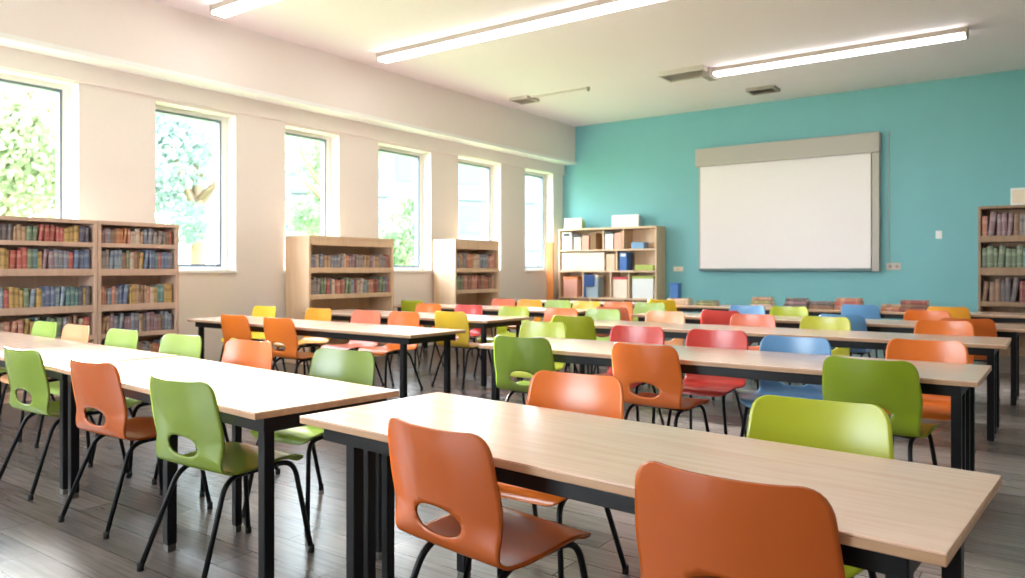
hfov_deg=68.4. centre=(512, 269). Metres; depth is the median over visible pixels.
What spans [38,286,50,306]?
book
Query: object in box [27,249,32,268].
book
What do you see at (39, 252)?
book
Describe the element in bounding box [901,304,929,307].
book
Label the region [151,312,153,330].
book
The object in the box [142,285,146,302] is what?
book
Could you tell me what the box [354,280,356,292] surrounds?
book
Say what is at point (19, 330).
book
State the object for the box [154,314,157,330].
book
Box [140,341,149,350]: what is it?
book
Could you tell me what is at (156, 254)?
book
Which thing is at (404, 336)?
table
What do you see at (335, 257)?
book
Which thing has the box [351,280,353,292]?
book
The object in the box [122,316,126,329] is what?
book
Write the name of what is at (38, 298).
book
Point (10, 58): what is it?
trim
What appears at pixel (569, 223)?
box
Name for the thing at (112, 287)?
book
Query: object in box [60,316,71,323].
book
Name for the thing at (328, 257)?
book
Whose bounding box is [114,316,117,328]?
book
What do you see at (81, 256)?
book
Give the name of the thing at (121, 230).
book
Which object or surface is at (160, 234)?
book
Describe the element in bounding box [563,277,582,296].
storage box
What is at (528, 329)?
chair
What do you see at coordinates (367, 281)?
book
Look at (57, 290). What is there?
book
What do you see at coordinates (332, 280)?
book
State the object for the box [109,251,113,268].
book
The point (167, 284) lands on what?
book
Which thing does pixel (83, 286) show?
book
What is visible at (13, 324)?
book
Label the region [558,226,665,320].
cubby shelf
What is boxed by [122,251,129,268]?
book
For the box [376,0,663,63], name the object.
ceiling lamp
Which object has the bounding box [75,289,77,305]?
book
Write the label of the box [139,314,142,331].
book
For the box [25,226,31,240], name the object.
book
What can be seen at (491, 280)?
book
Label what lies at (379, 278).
book
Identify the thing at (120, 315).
book
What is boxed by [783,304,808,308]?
book
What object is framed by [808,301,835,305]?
book
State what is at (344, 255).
book
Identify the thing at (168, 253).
book
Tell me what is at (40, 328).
chair
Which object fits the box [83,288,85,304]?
book
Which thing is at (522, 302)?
chair
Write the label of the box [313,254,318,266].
book
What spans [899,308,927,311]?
book
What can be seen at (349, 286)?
book
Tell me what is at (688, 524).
chair
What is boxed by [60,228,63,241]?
book
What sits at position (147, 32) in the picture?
ceiling beam
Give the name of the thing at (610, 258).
storage box
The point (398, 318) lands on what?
chair
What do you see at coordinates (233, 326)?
chair
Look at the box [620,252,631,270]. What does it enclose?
binder
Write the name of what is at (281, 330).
chair
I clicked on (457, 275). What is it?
book
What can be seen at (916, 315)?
chair
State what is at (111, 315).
book
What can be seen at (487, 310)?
table
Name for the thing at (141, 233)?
book
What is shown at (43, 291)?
book
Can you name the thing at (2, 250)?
book
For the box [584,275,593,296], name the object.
folder
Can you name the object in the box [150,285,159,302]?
book
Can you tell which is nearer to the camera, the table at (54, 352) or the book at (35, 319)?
the table at (54, 352)
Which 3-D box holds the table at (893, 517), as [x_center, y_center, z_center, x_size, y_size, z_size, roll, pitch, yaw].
[0.249,0.910,2.388,2.110,0.740,0.715,0,0,40]
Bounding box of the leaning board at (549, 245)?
[546,242,553,299]
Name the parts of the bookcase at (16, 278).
shelf, shelf, shelf, shelf, panel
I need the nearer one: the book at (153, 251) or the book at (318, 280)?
the book at (153, 251)
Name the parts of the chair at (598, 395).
leg, leg, leg, leg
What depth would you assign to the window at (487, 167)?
14.57 m
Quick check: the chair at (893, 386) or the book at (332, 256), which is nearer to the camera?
the chair at (893, 386)
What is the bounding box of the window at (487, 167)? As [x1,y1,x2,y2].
[458,159,501,271]
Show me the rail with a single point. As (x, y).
(584, 88)
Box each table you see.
[0,332,177,494]
[56,356,398,577]
[187,316,465,397]
[300,392,1001,577]
[304,309,529,388]
[394,304,586,368]
[479,337,991,470]
[507,299,644,330]
[551,319,1010,445]
[630,312,1024,408]
[676,304,1024,322]
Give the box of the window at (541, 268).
[525,171,545,271]
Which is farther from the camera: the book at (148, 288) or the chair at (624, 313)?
the chair at (624, 313)
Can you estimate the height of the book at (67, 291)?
0.180 m
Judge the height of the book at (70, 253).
0.169 m
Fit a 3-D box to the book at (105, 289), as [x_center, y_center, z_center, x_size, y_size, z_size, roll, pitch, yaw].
[-4.385,0.278,8.055,0.149,0.178,0.032,0,0,36]
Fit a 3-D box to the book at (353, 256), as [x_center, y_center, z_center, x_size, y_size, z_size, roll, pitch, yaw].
[-2.359,-0.131,10.893,0.201,0.188,0.081,0,0,36]
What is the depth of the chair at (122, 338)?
5.67 m
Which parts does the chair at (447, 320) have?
leg, leg, leg, leg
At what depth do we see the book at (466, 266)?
12.92 m
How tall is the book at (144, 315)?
0.192 m
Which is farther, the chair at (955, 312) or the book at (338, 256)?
the book at (338, 256)
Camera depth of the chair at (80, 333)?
6.10 m
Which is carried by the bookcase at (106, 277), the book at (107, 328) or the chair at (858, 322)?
the book at (107, 328)
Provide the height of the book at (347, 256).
0.172 m
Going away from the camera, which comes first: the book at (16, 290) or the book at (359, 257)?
the book at (16, 290)
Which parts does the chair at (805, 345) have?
leg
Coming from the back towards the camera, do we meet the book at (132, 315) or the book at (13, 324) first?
the book at (132, 315)
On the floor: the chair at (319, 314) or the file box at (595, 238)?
the chair at (319, 314)
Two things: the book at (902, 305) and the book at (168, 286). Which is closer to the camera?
the book at (168, 286)
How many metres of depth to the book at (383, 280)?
11.32 m
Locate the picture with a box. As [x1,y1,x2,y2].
[1010,188,1024,204]
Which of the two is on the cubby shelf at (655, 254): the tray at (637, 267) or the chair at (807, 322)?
the tray at (637, 267)
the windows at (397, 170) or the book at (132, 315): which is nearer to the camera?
the book at (132, 315)
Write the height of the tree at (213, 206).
8.133 m
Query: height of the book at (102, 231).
0.133 m
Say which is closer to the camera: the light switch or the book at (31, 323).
the book at (31, 323)
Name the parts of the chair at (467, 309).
leg, leg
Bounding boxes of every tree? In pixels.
[19,92,55,215]
[166,120,297,255]
[285,136,392,235]
[379,183,414,265]
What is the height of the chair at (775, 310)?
0.831 m
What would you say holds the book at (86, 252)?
on the bookcase at (16, 278)
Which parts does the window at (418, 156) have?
sill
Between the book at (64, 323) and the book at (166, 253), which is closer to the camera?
the book at (64, 323)
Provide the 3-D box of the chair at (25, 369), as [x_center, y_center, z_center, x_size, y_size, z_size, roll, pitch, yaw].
[-2.705,0.864,4.540,0.485,0.831,0.579,0,0,34]
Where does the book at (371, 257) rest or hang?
on the bookcase at (299, 272)
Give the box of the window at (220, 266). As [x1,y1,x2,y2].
[156,105,236,272]
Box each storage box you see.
[562,252,610,269]
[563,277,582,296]
[586,275,603,296]
[606,254,615,269]
[613,277,627,297]
[632,276,654,298]
[670,283,681,297]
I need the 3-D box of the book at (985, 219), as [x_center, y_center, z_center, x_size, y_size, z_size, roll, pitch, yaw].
[7.277,-0.671,11.605,0.072,0.298,0.240,0,0,36]
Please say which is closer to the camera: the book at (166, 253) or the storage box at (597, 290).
the book at (166, 253)
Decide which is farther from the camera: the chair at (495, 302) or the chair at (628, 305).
the chair at (495, 302)
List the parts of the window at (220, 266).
sill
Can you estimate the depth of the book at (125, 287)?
8.19 m
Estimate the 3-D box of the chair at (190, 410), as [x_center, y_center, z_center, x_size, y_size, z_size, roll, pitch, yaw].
[-1.254,0.864,3.321,0.485,0.831,0.579,0,0,34]
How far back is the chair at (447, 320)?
8.19 m
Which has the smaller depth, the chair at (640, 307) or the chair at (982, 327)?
the chair at (982, 327)
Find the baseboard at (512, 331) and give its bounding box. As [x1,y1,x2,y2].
[272,330,515,363]
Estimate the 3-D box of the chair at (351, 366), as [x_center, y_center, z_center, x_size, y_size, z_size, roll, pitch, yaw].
[-1.065,0.864,4.050,0.485,0.831,0.579,0,0,30]
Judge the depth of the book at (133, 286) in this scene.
8.26 m
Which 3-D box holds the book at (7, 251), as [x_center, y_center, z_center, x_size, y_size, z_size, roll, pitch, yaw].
[-4.929,-0.103,7.310,0.159,0.179,0.030,0,0,36]
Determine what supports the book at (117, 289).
on the bookcase at (106, 277)
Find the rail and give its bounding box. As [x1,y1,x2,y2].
[530,87,589,97]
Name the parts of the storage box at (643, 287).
lid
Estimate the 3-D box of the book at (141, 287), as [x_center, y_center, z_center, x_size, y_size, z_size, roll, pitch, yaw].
[-4.165,0.266,8.377,0.172,0.201,0.061,0,0,36]
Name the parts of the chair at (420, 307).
leg, leg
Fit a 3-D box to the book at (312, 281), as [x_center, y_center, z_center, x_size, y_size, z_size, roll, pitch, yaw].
[-2.796,0.232,10.285,0.204,0.202,0.059,0,0,36]
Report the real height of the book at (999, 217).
0.314 m
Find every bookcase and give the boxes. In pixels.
[0,215,97,403]
[97,220,178,344]
[285,235,393,364]
[433,239,498,344]
[978,205,1024,355]
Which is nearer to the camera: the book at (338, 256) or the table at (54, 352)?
the table at (54, 352)
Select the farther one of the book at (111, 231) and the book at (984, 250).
the book at (984, 250)
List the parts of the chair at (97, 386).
leg, leg, leg, leg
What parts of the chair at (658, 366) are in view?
leg, leg, leg, leg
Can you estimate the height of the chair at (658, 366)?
0.831 m
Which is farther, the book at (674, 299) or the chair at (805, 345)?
the book at (674, 299)
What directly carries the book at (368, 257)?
on the bookcase at (299, 272)
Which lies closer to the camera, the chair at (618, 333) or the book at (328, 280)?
the chair at (618, 333)
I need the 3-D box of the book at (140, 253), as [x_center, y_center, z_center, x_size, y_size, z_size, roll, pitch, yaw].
[-4.159,-0.104,8.366,0.172,0.180,0.050,0,0,36]
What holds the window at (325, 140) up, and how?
in the wall at (113, 132)
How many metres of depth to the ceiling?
10.28 m
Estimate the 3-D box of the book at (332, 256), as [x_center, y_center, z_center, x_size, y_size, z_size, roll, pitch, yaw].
[-2.590,-0.121,10.583,0.203,0.170,0.050,0,0,36]
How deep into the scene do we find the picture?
11.30 m
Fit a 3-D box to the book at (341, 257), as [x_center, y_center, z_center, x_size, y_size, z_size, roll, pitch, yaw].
[-2.487,-0.116,10.731,0.199,0.159,0.057,0,0,36]
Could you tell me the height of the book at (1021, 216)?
0.309 m
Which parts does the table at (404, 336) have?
leg, frame, leg, leg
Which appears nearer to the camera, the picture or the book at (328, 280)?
the book at (328, 280)
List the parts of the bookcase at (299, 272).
panel, panel, shelf, shelf, panel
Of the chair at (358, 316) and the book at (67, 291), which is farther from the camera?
the chair at (358, 316)
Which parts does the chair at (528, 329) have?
leg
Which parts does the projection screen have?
rail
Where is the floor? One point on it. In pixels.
(33, 543)
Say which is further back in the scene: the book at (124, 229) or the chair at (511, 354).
the book at (124, 229)
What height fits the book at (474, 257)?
0.205 m
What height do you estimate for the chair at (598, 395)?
0.831 m
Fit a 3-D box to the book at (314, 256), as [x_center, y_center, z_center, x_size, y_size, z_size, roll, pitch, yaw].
[-2.779,-0.119,10.331,0.204,0.166,0.059,0,0,36]
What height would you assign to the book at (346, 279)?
0.227 m
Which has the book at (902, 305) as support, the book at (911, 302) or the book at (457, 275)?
the book at (911, 302)
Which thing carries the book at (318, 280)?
on the bookcase at (299, 272)
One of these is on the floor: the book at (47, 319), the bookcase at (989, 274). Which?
the bookcase at (989, 274)
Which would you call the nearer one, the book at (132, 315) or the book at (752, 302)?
the book at (132, 315)
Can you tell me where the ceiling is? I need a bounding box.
[151,0,1024,126]
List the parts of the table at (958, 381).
leg, frame, leg, leg, leg, leg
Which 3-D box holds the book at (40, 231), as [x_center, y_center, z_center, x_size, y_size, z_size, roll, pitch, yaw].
[-4.747,-0.373,7.547,0.165,0.168,0.055,0,0,36]
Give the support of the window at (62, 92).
in the wall at (113, 132)
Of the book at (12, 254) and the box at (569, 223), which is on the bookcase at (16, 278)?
the book at (12, 254)
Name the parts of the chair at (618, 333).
leg, leg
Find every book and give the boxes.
[0,224,1,239]
[0,248,5,268]
[0,288,3,307]
[0,322,3,331]
[1,321,9,331]
[2,224,6,239]
[3,287,13,307]
[4,290,8,307]
[6,250,8,268]
[7,224,12,239]
[7,321,17,332]
[9,250,15,268]
[11,226,15,239]
[12,320,22,333]
[13,224,21,239]
[14,288,18,307]
[15,251,21,268]
[16,247,26,268]
[18,318,29,334]
[19,288,28,306]
[19,290,22,307]
[21,226,25,240]
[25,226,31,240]
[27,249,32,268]
[28,321,34,334]
[29,289,35,306]
[29,317,38,321]
[31,226,37,240]
[33,249,37,268]
[34,224,43,240]
[34,289,41,306]
[38,249,47,268]
[38,251,41,268]
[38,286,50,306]
[41,317,49,321]
[42,225,48,240]
[42,290,45,306]
[46,251,53,268]
[48,249,58,268]
[49,225,55,240]
[49,286,54,305]
[51,317,62,336]
[54,227,59,241]
[55,286,65,305]
[55,287,59,305]
[59,250,63,268]
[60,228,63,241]
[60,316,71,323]
[60,317,66,334]
[62,228,68,241]
[64,251,68,268]
[64,288,69,305]
[66,287,74,305]
[67,227,73,241]
[68,226,78,241]
[68,315,76,324]
[69,250,79,268]
[69,252,72,268]
[75,287,82,304]
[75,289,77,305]
[77,317,89,325]
[77,318,83,324]
[78,251,83,268]
[79,226,84,241]
[79,250,89,268]
[79,285,89,304]
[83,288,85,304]
[84,228,88,241]
[101,228,107,242]
[101,230,103,242]
[101,250,108,268]
[101,251,104,268]
[101,285,103,304]
[101,315,109,333]
[101,317,106,333]
[103,313,113,328]
[104,288,106,304]
[105,286,115,303]
[107,288,111,303]
[109,250,118,268]
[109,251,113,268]
[110,229,115,242]
[110,230,113,242]
[114,286,121,303]
[114,313,123,328]
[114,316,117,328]
[116,228,119,242]
[116,288,118,303]
[118,284,128,303]
[119,250,121,268]
[120,229,122,242]
[122,228,127,242]
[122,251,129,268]
[122,253,126,268]
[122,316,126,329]
[123,313,134,329]
[126,229,130,243]
[127,287,131,303]
[127,316,130,329]
[128,284,135,303]
[130,251,138,268]
[130,252,133,268]
[131,229,139,243]
[131,231,134,243]
[134,284,138,302]
[135,313,138,331]
[138,342,141,349]
[139,250,148,268]
[139,252,142,268]
[139,285,143,302]
[139,311,150,330]
[139,313,146,330]
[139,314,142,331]
[140,229,146,243]
[140,232,143,243]
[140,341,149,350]
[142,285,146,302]
[142,343,146,350]
[147,229,152,243]
[147,250,151,268]
[147,287,149,302]
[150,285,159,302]
[150,287,153,302]
[150,342,155,351]
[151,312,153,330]
[152,232,157,243]
[152,250,154,268]
[153,231,162,243]
[154,287,156,302]
[154,311,164,329]
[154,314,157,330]
[155,253,157,268]
[156,343,159,351]
[157,284,166,301]
[158,253,160,268]
[158,314,161,329]
[160,252,164,268]
[160,285,163,302]
[162,232,164,244]
[163,252,167,268]
[164,231,171,244]
[165,232,168,244]
[165,311,167,329]
[167,284,171,301]
[167,285,169,301]
[168,252,172,268]
[168,253,169,268]
[168,313,171,329]
[311,278,315,294]
[311,280,313,294]
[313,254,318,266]
[313,255,315,266]
[316,278,320,293]
[319,254,323,266]
[319,278,322,293]
[323,255,326,266]
[323,278,326,293]
[326,279,329,293]
[327,255,333,266]
[327,256,330,266]
[331,279,334,293]
[333,256,336,266]
[334,255,339,266]
[335,254,345,266]
[335,279,344,293]
[337,280,339,293]
[338,277,348,292]
[340,256,343,266]
[346,254,355,266]
[346,255,348,266]
[348,279,350,292]
[349,256,360,267]
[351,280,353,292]
[353,278,363,292]
[354,254,357,266]
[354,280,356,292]
[356,255,362,267]
[357,280,359,292]
[361,255,366,267]
[363,280,365,292]
[364,278,374,292]
[365,255,369,267]
[366,280,368,292]
[369,256,372,267]
[370,280,372,292]
[371,255,381,267]
[371,277,381,291]
[375,279,377,291]
[381,279,384,291]
[382,255,388,267]
[382,278,386,291]
[457,253,465,267]
[457,254,460,267]
[457,275,465,289]
[460,276,463,289]
[465,254,467,267]
[467,275,476,288]
[467,276,473,288]
[467,277,469,288]
[473,256,475,267]
[479,276,482,288]
[481,255,484,267]
[484,276,492,288]
[488,254,493,267]
[667,298,692,301]
[675,301,693,304]
[695,303,719,305]
[696,300,719,302]
[750,304,774,307]
[751,301,774,303]
[752,297,773,300]
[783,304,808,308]
[785,301,808,304]
[786,298,808,300]
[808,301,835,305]
[809,305,834,308]
[834,302,863,305]
[836,298,862,301]
[881,304,900,307]
[881,307,898,310]
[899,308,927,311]
[900,300,929,304]
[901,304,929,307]
[982,216,988,235]
[982,248,986,266]
[982,281,989,300]
[987,246,993,266]
[988,212,997,235]
[990,282,994,301]
[994,248,998,266]
[995,279,1000,301]
[997,215,1001,235]
[998,245,1005,266]
[1001,280,1005,301]
[1002,213,1007,234]
[1006,249,1011,266]
[1006,278,1010,301]
[1007,214,1013,234]
[1011,277,1019,301]
[1012,249,1016,266]
[1014,214,1018,234]
[1017,246,1023,266]
[1019,214,1023,234]
[1020,281,1024,301]
[1023,248,1024,266]
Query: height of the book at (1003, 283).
0.320 m
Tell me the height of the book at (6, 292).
0.173 m
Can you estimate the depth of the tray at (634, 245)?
14.87 m
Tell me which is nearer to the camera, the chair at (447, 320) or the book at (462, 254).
the chair at (447, 320)
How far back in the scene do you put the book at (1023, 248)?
11.22 m
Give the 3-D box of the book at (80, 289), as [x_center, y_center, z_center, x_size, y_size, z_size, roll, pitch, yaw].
[-4.531,0.273,7.856,0.157,0.187,0.044,0,0,36]
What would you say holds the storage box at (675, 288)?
on the book at (674, 299)
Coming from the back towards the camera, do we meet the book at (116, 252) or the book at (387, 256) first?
the book at (387, 256)
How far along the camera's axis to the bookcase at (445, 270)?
12.90 m
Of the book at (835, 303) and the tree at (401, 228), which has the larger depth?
the tree at (401, 228)
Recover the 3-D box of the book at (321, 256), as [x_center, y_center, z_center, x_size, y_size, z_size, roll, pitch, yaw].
[-2.693,-0.130,10.420,0.198,0.187,0.081,0,0,36]
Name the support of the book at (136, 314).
on the bookcase at (106, 277)
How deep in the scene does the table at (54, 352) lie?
4.77 m
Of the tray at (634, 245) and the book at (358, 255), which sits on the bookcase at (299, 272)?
the book at (358, 255)
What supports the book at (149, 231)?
on the bookcase at (106, 277)
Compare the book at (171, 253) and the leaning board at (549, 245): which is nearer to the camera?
the book at (171, 253)
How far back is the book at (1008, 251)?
11.32 m
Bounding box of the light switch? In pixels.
[936,231,941,238]
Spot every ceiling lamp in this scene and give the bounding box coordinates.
[210,0,276,18]
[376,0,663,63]
[702,26,968,80]
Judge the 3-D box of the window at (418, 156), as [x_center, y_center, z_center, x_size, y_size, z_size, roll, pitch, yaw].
[-1.857,-0.985,12.491,0.315,2.050,1.230,0,0,36]
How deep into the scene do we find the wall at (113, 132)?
10.15 m
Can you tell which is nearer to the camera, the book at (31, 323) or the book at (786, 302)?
the book at (31, 323)
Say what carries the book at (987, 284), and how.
on the bookcase at (989, 274)
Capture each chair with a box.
[0,321,56,400]
[0,324,96,441]
[0,346,130,500]
[34,328,137,448]
[58,358,212,539]
[91,333,201,475]
[137,375,314,577]
[152,339,279,496]
[219,306,278,370]
[221,314,286,372]
[242,348,374,530]
[263,317,313,375]
[273,308,331,373]
[321,310,383,385]
[358,311,422,389]
[388,416,590,577]
[390,303,443,366]
[398,300,443,356]
[429,304,482,374]
[431,311,490,389]
[463,370,628,577]
[471,298,514,353]
[473,306,528,376]
[493,335,554,401]
[507,299,541,328]
[510,321,566,404]
[543,300,570,318]
[543,307,578,373]
[552,315,608,374]
[564,308,620,374]
[572,301,600,308]
[593,306,629,373]
[593,325,664,425]
[603,301,632,320]
[612,342,709,431]
[633,302,664,320]
[635,461,845,577]
[645,310,684,384]
[648,299,676,311]
[666,329,747,437]
[701,310,755,380]
[712,313,775,399]
[729,305,765,345]
[740,335,830,436]
[746,395,893,577]
[770,306,808,316]
[788,316,850,384]
[818,313,872,357]
[822,356,938,465]
[841,304,884,358]
[881,338,968,444]
[903,310,950,320]
[914,320,974,363]
[927,306,970,318]
[940,317,996,361]
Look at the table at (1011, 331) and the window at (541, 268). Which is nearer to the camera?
the table at (1011, 331)
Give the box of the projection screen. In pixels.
[695,131,880,270]
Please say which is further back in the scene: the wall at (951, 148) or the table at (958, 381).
the wall at (951, 148)
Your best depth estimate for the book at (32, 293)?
7.43 m
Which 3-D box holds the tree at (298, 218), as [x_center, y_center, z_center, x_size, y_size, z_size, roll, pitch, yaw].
[-5.283,-1.838,22.456,3.541,6.970,3.552,0,0,14]
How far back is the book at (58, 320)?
7.64 m
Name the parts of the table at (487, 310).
frame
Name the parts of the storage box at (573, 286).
lid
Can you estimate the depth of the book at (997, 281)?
11.40 m
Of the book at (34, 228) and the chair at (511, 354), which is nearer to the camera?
the chair at (511, 354)
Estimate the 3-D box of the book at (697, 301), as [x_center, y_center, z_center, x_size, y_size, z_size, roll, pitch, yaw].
[2.987,0.481,11.528,0.290,0.035,0.206,0,0,41]
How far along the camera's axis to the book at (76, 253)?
7.77 m
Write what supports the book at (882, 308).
on the table at (1005, 317)
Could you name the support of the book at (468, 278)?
on the bookcase at (445, 270)
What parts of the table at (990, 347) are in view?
leg, frame, leg, leg, leg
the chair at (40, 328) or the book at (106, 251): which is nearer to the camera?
the chair at (40, 328)
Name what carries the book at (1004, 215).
on the bookcase at (989, 274)
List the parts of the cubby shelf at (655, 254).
panel, shelf, shelf, shelf, panel, panel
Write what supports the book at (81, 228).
on the bookcase at (16, 278)
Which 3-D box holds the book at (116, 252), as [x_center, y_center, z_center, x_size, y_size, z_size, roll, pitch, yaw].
[-4.315,-0.113,8.152,0.149,0.198,0.043,0,0,36]
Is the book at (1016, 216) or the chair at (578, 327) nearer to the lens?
the chair at (578, 327)
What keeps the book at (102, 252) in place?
on the bookcase at (106, 277)
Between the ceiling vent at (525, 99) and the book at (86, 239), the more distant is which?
the ceiling vent at (525, 99)
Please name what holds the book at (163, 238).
on the bookcase at (106, 277)
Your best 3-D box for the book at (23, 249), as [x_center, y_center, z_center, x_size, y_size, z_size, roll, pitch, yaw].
[-4.831,-0.117,7.424,0.152,0.207,0.043,0,0,36]
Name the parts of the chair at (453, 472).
leg, leg, leg, leg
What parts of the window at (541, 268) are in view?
sill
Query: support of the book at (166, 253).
on the bookcase at (106, 277)
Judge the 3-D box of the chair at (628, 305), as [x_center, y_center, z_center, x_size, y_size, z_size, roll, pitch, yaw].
[1.361,0.864,10.485,0.485,0.831,0.579,0,0,36]
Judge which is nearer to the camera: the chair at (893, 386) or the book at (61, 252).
the chair at (893, 386)
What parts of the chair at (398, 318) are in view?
leg, leg, leg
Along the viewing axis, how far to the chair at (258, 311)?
9.41 m
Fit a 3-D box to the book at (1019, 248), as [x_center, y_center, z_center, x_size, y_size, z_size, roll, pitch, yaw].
[7.642,-0.203,11.346,0.076,0.323,0.239,0,0,36]
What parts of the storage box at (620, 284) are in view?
lid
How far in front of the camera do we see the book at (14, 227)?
7.31 m
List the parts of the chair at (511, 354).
leg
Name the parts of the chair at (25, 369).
leg, leg, leg, seat rail, leg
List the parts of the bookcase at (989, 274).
panel, shelf, shelf, shelf, shelf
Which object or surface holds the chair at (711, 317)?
on the floor
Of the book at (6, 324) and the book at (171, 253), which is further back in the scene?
the book at (171, 253)
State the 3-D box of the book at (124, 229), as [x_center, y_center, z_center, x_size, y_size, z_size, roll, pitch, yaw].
[-4.262,-0.371,8.232,0.156,0.165,0.047,0,0,36]
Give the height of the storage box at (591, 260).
0.370 m
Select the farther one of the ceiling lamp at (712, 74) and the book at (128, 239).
the ceiling lamp at (712, 74)
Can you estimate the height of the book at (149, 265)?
0.205 m
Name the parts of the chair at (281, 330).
leg, leg, leg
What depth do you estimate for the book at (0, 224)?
7.22 m
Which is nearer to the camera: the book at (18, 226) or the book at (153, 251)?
the book at (18, 226)
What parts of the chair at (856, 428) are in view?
leg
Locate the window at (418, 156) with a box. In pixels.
[379,146,431,271]
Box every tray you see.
[631,242,647,248]
[635,265,654,270]
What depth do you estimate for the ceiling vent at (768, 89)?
12.75 m
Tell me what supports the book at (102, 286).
on the bookcase at (106, 277)
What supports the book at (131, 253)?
on the bookcase at (106, 277)
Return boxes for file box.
[562,232,577,249]
[574,235,586,249]
[582,236,590,249]
[590,233,601,249]
[605,231,618,248]
[614,233,621,248]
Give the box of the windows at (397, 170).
[285,137,538,265]
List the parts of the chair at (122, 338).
leg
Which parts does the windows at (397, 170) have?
pane, pane, pane, pane, pane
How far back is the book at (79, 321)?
7.81 m
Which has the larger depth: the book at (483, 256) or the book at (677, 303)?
the book at (483, 256)
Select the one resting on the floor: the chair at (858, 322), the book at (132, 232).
the chair at (858, 322)
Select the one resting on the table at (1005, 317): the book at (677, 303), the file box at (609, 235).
the book at (677, 303)
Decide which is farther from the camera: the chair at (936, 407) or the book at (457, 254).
the book at (457, 254)
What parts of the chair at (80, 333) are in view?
leg, leg, leg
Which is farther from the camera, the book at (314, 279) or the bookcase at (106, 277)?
the book at (314, 279)
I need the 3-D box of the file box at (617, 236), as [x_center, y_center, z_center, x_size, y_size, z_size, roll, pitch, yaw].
[2.190,-0.585,15.226,0.172,0.330,0.252,0,0,36]
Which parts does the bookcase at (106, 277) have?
panel, panel, shelf, shelf, shelf, shelf, panel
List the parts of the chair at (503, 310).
leg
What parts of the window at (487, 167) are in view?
sash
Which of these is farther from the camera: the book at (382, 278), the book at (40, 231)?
the book at (382, 278)
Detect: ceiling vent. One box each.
[508,95,539,104]
[658,64,707,82]
[746,85,779,95]
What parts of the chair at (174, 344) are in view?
leg, leg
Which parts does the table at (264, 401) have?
leg, leg, frame, leg, leg, leg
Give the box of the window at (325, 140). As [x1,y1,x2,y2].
[285,129,329,235]
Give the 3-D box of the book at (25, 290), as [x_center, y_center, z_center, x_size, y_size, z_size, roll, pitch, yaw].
[-4.823,0.273,7.434,0.160,0.187,0.047,0,0,36]
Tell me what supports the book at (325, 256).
on the bookcase at (299, 272)
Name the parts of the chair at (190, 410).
leg, leg, leg, seat rail, leg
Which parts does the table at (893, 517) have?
leg, leg, leg, leg, frame, leg, leg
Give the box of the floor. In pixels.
[0,338,1024,577]
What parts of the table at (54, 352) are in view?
leg, frame, leg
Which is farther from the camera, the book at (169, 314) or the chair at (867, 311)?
the chair at (867, 311)
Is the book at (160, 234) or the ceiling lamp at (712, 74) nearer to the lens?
the book at (160, 234)
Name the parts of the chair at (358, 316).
leg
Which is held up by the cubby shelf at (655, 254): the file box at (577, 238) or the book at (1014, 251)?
the file box at (577, 238)
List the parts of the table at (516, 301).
frame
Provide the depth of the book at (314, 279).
10.27 m
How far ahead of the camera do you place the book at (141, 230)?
8.35 m
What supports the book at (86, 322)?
on the bookcase at (16, 278)
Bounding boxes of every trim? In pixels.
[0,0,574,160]
[0,32,576,165]
[0,46,563,174]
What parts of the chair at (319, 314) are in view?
leg, leg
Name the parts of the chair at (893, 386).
leg, leg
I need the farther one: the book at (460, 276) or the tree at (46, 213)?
the tree at (46, 213)
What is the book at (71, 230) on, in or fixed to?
on the bookcase at (16, 278)
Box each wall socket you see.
[673,267,682,270]
[886,263,900,269]
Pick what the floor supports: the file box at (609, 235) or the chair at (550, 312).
the chair at (550, 312)
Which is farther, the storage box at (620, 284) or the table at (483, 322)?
the storage box at (620, 284)
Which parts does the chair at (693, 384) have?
leg, leg, leg, leg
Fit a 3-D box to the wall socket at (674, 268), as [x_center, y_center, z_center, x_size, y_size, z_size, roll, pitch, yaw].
[3.254,-0.020,14.803,0.200,0.090,0.020,0,0,36]
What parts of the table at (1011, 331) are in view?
frame, leg, leg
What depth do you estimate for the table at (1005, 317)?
9.74 m
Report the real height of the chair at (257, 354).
0.831 m
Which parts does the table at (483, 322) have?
leg, frame, leg, leg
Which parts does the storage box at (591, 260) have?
lid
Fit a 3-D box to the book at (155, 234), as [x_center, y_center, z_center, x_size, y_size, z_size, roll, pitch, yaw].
[-4.055,-0.355,8.489,0.149,0.133,0.047,0,0,36]
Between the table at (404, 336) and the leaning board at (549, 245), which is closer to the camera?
the table at (404, 336)
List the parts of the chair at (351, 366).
leg, leg, leg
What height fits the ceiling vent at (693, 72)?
0.070 m
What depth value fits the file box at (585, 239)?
15.56 m
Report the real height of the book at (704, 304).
0.040 m
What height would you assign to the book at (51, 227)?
0.166 m
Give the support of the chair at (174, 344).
on the floor
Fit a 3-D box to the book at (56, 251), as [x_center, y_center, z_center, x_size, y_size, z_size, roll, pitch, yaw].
[-4.671,-0.112,7.661,0.173,0.196,0.044,0,0,36]
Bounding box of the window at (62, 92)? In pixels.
[0,73,69,218]
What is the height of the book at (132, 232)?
0.134 m
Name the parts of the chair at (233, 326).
leg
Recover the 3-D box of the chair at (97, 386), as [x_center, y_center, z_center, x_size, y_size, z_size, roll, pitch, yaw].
[-1.963,0.864,3.943,0.485,0.831,0.579,0,0,34]
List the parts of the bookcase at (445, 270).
panel, panel, shelf, shelf, shelf, panel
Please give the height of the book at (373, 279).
0.208 m
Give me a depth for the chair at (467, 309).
9.66 m
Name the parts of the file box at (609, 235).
lid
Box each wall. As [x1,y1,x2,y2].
[0,67,562,361]
[563,69,1024,319]
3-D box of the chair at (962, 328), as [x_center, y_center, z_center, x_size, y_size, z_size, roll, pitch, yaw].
[3.695,0.864,6.508,0.485,0.831,0.579,0,0,36]
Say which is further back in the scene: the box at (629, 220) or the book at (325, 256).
the box at (629, 220)
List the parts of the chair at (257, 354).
leg, leg, leg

